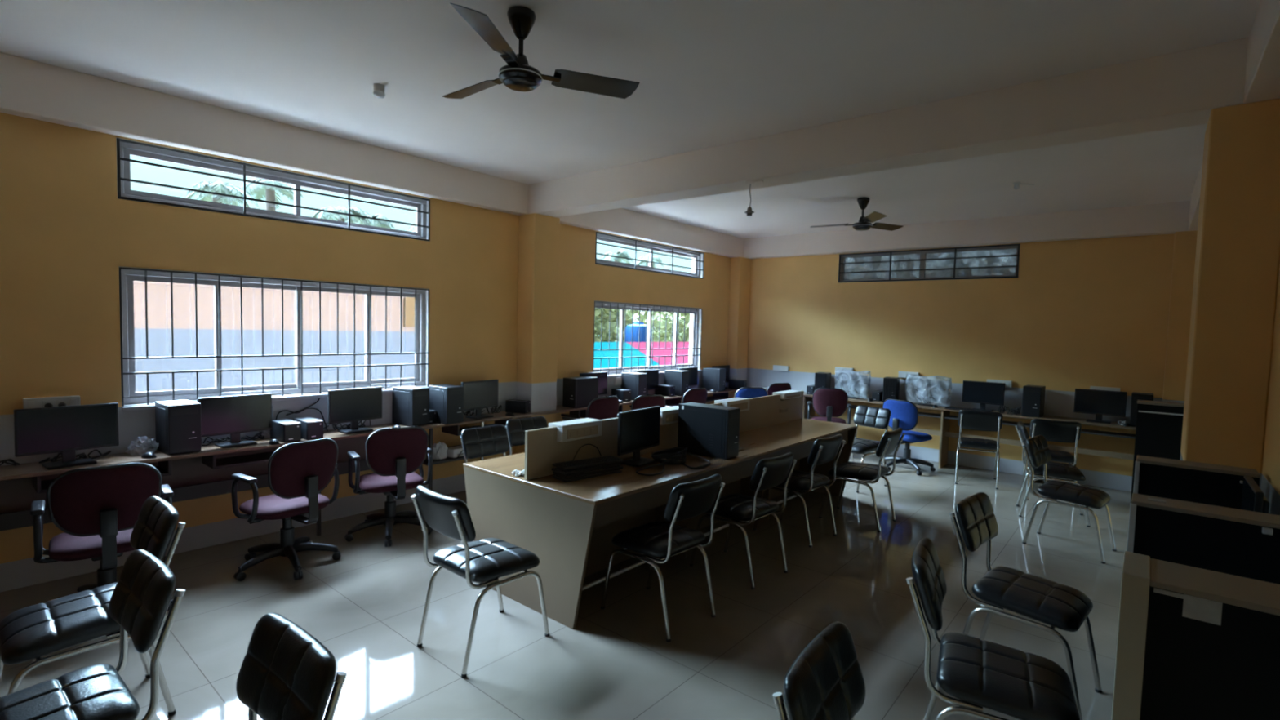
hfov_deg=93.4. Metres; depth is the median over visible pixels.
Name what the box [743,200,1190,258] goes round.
trim
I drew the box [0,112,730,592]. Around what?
wall
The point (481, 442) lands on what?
chair
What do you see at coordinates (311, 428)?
ups
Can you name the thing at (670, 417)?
switch plate
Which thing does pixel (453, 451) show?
plastic wrap
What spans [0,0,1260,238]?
ceiling
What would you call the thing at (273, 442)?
computer mouse
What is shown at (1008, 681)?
chair
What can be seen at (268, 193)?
palm tree
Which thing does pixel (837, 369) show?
wall socket
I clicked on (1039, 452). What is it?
chair
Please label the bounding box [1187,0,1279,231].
trim
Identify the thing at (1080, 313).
wall
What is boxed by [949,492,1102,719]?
chair
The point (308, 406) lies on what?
cable bundle
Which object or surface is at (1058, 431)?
chair
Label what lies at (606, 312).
hedge
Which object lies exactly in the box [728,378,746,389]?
box
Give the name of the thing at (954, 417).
keyboard tray
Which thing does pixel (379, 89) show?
ceiling lamp
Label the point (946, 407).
keyboard
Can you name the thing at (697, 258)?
window
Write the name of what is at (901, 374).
wall socket
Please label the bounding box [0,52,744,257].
ceiling beam
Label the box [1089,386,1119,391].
wall socket
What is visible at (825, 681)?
chair
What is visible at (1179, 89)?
ceiling beam
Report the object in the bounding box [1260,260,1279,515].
wall
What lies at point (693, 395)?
swivel chair
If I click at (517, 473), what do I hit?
cable bundle
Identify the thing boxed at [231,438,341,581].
swivel chair
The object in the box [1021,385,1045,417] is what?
tower
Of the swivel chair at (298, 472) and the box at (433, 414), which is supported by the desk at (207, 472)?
the box at (433, 414)
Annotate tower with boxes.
[155,399,201,455]
[392,385,429,426]
[429,384,463,424]
[562,376,598,408]
[621,372,647,399]
[664,369,688,395]
[677,402,740,459]
[702,367,725,391]
[813,371,831,391]
[882,376,899,402]
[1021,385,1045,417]
[1129,391,1153,426]
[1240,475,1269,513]
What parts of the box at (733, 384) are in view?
panel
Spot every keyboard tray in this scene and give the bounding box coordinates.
[31,460,171,493]
[201,451,274,469]
[441,418,511,435]
[568,404,622,417]
[665,397,681,406]
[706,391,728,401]
[806,401,941,417]
[944,415,1030,427]
[1080,428,1135,439]
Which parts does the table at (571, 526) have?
panel, foot rail, panel, panel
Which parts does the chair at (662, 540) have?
frame, seat, post, frame, backrest, post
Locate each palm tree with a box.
[185,179,259,208]
[240,177,303,211]
[313,205,369,225]
[353,210,395,228]
[407,222,416,232]
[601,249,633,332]
[635,253,663,316]
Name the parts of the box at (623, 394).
panel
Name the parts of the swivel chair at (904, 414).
leg, leg, backrest, leg, seat, leg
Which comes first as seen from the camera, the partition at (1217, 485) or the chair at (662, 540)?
the partition at (1217, 485)
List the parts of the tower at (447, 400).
panel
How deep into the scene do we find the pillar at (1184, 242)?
6.29 m
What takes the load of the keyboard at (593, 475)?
on the table at (571, 526)
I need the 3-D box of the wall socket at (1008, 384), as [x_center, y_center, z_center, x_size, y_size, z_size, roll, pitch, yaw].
[4.436,0.336,7.460,0.270,0.172,0.102,4,4,40]
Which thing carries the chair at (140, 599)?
on the floor
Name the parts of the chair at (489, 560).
post, backrest, frame, post, seat, frame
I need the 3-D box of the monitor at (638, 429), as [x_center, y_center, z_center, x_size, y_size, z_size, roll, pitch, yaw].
[-0.006,0.520,4.129,0.160,0.371,0.483,4,4,34]
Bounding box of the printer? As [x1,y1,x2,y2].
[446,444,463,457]
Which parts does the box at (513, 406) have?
panel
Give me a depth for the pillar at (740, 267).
9.58 m
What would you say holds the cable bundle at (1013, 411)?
on the desk at (944, 433)
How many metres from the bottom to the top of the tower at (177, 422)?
0.330 m
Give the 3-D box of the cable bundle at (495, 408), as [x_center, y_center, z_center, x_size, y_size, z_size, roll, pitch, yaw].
[-1.611,0.503,6.024,0.073,0.096,0.544,4,4,40]
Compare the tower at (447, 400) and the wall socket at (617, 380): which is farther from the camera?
the wall socket at (617, 380)
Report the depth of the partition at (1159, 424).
5.79 m
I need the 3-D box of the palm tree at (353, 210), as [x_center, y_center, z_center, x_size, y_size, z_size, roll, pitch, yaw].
[-6.716,-1.100,13.508,1.208,4.735,1.180,4,4,39]
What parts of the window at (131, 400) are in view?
sash, sash, sill, sash, sash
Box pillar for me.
[515,213,559,453]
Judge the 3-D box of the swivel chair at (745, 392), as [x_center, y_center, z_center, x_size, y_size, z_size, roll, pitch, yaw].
[1.399,0.808,8.141,0.606,0.934,0.645,1,3,-8]
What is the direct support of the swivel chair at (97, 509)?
on the floor
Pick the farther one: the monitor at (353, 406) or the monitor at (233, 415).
the monitor at (353, 406)
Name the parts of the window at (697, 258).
sash, sash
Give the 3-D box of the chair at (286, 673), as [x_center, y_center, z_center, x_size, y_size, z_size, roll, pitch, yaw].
[-1.069,1.151,1.404,0.430,0.856,0.593,4,4,38]
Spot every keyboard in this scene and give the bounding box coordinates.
[459,423,505,431]
[551,455,622,470]
[551,462,621,475]
[552,465,622,478]
[552,469,622,482]
[944,406,986,411]
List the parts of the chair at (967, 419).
frame, post, seat, backrest, frame, post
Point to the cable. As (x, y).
(588, 443)
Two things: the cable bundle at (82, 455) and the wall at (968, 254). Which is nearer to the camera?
the cable bundle at (82, 455)
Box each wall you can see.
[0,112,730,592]
[133,280,414,391]
[746,233,1174,491]
[844,249,1015,278]
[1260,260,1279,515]
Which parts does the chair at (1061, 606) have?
backrest, post, post, frame, seat, frame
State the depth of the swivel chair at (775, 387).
8.60 m
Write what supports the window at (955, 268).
in the wall at (1080, 313)
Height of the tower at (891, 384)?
0.330 m
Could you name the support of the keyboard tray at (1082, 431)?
on the desk at (944, 433)
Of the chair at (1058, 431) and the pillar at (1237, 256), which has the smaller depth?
the pillar at (1237, 256)
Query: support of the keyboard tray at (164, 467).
on the desk at (207, 472)
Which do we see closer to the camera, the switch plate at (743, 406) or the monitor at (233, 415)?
the monitor at (233, 415)
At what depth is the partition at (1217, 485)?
2.83 m
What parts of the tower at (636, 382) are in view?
panel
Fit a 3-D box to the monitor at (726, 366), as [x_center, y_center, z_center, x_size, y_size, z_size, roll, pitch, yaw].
[1.249,0.265,9.369,0.160,0.357,0.506,4,4,38]
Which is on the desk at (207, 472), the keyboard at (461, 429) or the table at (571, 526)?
the keyboard at (461, 429)
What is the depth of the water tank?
19.68 m
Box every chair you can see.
[0,495,185,715]
[0,549,185,719]
[30,462,173,611]
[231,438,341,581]
[235,612,346,719]
[344,426,432,546]
[411,484,550,677]
[460,424,509,506]
[505,415,547,455]
[562,395,619,421]
[600,474,724,642]
[617,394,666,417]
[665,387,706,407]
[689,452,796,590]
[734,386,768,398]
[753,434,845,547]
[766,382,791,395]
[772,621,865,719]
[807,387,852,424]
[818,427,905,532]
[850,404,891,493]
[881,398,935,475]
[906,537,1080,719]
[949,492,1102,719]
[955,409,1003,488]
[1015,421,1090,527]
[1021,418,1081,504]
[1022,435,1116,564]
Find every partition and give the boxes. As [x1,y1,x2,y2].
[1111,551,1279,719]
[1126,493,1279,584]
[1130,400,1184,502]
[1133,454,1260,509]
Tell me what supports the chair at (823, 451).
on the floor
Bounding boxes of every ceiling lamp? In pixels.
[373,83,385,98]
[1013,182,1035,189]
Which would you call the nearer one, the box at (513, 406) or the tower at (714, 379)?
the box at (513, 406)
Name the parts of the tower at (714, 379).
panel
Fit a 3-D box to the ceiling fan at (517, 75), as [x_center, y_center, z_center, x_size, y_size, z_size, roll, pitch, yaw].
[-0.652,-1.457,2.879,0.913,0.340,1.028,4,4,39]
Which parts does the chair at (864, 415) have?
seat, frame, backrest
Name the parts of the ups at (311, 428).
panel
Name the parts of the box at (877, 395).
panel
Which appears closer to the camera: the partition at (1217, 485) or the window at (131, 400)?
the partition at (1217, 485)
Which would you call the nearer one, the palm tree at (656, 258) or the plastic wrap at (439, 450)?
the plastic wrap at (439, 450)
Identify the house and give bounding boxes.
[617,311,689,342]
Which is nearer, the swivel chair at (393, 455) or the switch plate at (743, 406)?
the swivel chair at (393, 455)
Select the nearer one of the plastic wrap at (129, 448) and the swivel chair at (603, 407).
the plastic wrap at (129, 448)
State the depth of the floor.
3.49 m
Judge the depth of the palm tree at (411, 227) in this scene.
14.46 m
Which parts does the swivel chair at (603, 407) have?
backrest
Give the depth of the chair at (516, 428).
5.25 m
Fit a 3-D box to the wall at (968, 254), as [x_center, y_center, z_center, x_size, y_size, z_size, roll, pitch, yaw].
[4.296,-0.543,8.927,7.000,4.700,0.200,4,4,40]
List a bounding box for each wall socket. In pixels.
[22,395,80,408]
[613,376,622,385]
[773,364,789,371]
[835,367,853,373]
[897,371,919,378]
[986,379,1012,387]
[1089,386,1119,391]
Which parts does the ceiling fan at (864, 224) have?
blade, blade, blade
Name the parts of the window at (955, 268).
glass pane, glass pane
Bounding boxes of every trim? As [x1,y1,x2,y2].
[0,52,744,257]
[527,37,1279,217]
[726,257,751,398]
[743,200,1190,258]
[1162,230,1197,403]
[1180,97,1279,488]
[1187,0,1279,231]
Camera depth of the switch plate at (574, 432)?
3.84 m
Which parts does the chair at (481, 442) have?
post, backrest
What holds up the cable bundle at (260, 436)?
on the desk at (207, 472)
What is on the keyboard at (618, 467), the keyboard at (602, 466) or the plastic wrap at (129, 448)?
the keyboard at (602, 466)
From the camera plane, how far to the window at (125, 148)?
4.56 m
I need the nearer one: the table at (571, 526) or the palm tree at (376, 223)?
the table at (571, 526)
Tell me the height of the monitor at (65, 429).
0.357 m
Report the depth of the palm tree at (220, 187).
11.91 m
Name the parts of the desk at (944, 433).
panel, rail, panel, rail, rail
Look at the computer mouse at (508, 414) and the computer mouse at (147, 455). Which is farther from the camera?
the computer mouse at (508, 414)
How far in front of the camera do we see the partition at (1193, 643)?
1.43 m
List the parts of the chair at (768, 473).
frame, seat, post, frame, backrest, post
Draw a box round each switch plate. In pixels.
[567,425,597,439]
[666,413,678,422]
[729,402,747,409]
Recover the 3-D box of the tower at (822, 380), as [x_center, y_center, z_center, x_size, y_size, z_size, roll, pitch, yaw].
[2.655,0.348,8.767,0.172,0.330,0.286,3,4,30]
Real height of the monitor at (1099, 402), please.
0.357 m
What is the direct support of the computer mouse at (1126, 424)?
on the desk at (944, 433)
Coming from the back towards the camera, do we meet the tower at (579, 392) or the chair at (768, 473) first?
the tower at (579, 392)
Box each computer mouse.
[141,452,156,458]
[268,439,279,444]
[505,412,514,416]
[1123,422,1130,426]
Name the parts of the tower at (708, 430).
panel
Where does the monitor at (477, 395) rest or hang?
on the desk at (207, 472)
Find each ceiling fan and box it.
[442,2,639,98]
[809,197,903,231]
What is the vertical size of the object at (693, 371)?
0.357 m
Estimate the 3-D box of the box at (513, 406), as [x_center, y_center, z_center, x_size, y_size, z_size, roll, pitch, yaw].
[-1.270,0.482,6.279,0.234,0.126,0.108,2,3,15]
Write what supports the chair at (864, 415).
on the floor
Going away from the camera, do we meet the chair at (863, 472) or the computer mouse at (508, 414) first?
the chair at (863, 472)
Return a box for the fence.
[593,341,688,368]
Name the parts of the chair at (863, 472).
frame, seat, frame, post, backrest, post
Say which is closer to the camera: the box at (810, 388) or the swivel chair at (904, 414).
the swivel chair at (904, 414)
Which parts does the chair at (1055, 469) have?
post, backrest, post, frame, frame, seat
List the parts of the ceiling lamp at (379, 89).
bulb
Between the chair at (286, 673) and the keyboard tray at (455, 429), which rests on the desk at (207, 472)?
the keyboard tray at (455, 429)
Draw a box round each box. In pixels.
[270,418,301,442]
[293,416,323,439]
[429,409,436,423]
[505,399,530,413]
[611,387,631,401]
[654,384,675,396]
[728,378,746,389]
[806,384,814,394]
[871,390,882,401]
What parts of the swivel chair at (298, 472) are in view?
armrest, leg, leg, seat, leg, leg, backrest, leg, armrest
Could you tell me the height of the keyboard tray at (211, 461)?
0.103 m
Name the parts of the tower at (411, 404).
panel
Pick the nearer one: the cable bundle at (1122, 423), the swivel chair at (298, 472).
the swivel chair at (298, 472)
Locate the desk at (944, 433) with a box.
[748,386,1136,482]
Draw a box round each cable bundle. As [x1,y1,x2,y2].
[0,448,111,466]
[200,431,264,445]
[275,398,328,429]
[324,419,370,431]
[463,404,502,416]
[511,469,524,476]
[635,446,710,475]
[998,404,1021,414]
[1117,420,1125,425]
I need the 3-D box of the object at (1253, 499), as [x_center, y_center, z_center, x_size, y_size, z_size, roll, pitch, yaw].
[2.551,0.682,2.515,0.160,0.339,0.391,4,4,40]
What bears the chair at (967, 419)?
on the floor
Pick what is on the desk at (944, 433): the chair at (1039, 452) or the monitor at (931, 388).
the monitor at (931, 388)
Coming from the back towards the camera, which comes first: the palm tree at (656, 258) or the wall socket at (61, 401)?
the palm tree at (656, 258)
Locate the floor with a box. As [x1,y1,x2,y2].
[0,452,1131,719]
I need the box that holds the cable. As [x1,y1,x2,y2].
[572,443,601,460]
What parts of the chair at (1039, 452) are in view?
backrest, post, post, frame, seat, frame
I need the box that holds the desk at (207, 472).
[0,388,737,536]
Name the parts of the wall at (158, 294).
orange panel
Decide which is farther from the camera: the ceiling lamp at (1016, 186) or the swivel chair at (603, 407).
the swivel chair at (603, 407)
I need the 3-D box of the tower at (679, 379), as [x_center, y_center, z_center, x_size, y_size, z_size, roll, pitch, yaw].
[0.504,0.313,8.310,0.282,0.337,0.182,4,4,35]
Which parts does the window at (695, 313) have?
sash, sash, sill, sash, sash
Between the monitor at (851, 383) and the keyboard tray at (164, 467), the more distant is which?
the monitor at (851, 383)
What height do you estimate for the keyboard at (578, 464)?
0.022 m
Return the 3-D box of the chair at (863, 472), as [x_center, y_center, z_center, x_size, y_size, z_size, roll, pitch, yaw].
[1.989,1.014,5.401,0.593,0.856,0.430,4,4,40]
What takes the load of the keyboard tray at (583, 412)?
on the desk at (207, 472)
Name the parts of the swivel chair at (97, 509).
armrest, leg, seat, backrest, armrest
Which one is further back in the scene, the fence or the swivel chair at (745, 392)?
the fence
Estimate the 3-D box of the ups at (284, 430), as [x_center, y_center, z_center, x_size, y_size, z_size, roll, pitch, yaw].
[-2.676,0.532,4.554,0.260,0.140,0.120,4,4,38]
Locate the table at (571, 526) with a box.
[463,390,857,629]
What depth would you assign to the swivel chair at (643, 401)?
6.63 m
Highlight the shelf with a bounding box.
[422,456,468,465]
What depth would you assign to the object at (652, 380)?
8.05 m
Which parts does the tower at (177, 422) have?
panel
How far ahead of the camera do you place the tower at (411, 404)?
5.30 m
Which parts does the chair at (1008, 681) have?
backrest, frame, post, post, frame, seat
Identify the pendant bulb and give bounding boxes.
[744,179,763,216]
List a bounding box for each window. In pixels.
[115,137,430,241]
[119,266,429,411]
[592,300,702,377]
[595,231,704,279]
[837,244,1020,282]
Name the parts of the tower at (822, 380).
panel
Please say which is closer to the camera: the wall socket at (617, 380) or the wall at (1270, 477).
the wall at (1270, 477)
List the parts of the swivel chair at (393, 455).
armrest, leg, leg, leg, seat, backrest, leg, leg, armrest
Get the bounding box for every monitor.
[13,402,119,469]
[197,393,271,448]
[327,386,382,434]
[461,379,498,419]
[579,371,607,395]
[617,405,660,466]
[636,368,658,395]
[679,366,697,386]
[711,364,729,388]
[835,369,871,399]
[905,373,951,406]
[961,380,1004,411]
[1073,388,1127,423]
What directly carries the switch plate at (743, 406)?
attached to the table at (571, 526)
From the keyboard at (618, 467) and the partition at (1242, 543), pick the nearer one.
the partition at (1242, 543)
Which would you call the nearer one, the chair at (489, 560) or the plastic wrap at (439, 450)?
the chair at (489, 560)
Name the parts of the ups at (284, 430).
panel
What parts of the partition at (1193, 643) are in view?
post, panel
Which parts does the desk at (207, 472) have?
panel, rail, leg, leg, leg, leg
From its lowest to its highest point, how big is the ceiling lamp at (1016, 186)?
0.060 m
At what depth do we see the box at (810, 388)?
8.82 m
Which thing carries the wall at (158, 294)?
on the ground
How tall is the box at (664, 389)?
0.140 m
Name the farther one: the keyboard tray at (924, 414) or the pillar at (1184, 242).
the keyboard tray at (924, 414)
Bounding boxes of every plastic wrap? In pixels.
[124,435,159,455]
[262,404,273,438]
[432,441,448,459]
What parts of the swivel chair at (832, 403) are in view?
armrest, seat, backrest, armrest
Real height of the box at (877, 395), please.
0.126 m
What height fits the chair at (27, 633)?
0.856 m
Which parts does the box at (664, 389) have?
panel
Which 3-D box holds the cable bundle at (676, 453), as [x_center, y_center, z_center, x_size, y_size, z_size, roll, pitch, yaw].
[0.196,0.673,4.049,0.372,0.085,0.634,4,4,40]
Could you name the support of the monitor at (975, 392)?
on the desk at (944, 433)
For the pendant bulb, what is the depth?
4.63 m
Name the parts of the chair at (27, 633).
seat, frame, frame, post, backrest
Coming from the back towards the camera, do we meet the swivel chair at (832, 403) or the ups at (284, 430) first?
the swivel chair at (832, 403)
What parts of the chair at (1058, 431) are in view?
frame, post, seat, backrest, post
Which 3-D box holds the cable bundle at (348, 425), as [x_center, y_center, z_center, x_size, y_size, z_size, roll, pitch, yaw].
[-2.438,0.539,5.047,0.072,0.087,0.386,4,4,40]
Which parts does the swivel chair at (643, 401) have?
backrest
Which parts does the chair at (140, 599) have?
seat, post, backrest, post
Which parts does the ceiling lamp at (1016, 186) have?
bulb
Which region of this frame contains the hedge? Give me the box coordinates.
[594,307,689,342]
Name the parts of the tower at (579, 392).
panel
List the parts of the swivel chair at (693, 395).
backrest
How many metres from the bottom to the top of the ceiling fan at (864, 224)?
0.340 m
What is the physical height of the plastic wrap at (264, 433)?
0.304 m
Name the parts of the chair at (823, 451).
frame, seat, post, frame, backrest, post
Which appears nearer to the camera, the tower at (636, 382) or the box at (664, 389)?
the tower at (636, 382)
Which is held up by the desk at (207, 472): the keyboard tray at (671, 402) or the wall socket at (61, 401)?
the keyboard tray at (671, 402)
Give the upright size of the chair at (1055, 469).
0.856 m
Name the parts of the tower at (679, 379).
panel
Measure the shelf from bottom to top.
0.018 m
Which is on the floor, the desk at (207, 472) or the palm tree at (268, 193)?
the desk at (207, 472)
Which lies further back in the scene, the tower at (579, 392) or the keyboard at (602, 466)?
the tower at (579, 392)
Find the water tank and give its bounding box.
[625,322,652,342]
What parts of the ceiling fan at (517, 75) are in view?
blade, blade, down rod, blade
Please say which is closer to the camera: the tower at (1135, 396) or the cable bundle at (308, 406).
the cable bundle at (308, 406)
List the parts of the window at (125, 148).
sash, sash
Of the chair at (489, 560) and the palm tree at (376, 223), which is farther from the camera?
the palm tree at (376, 223)
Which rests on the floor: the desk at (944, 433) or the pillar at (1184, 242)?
the desk at (944, 433)

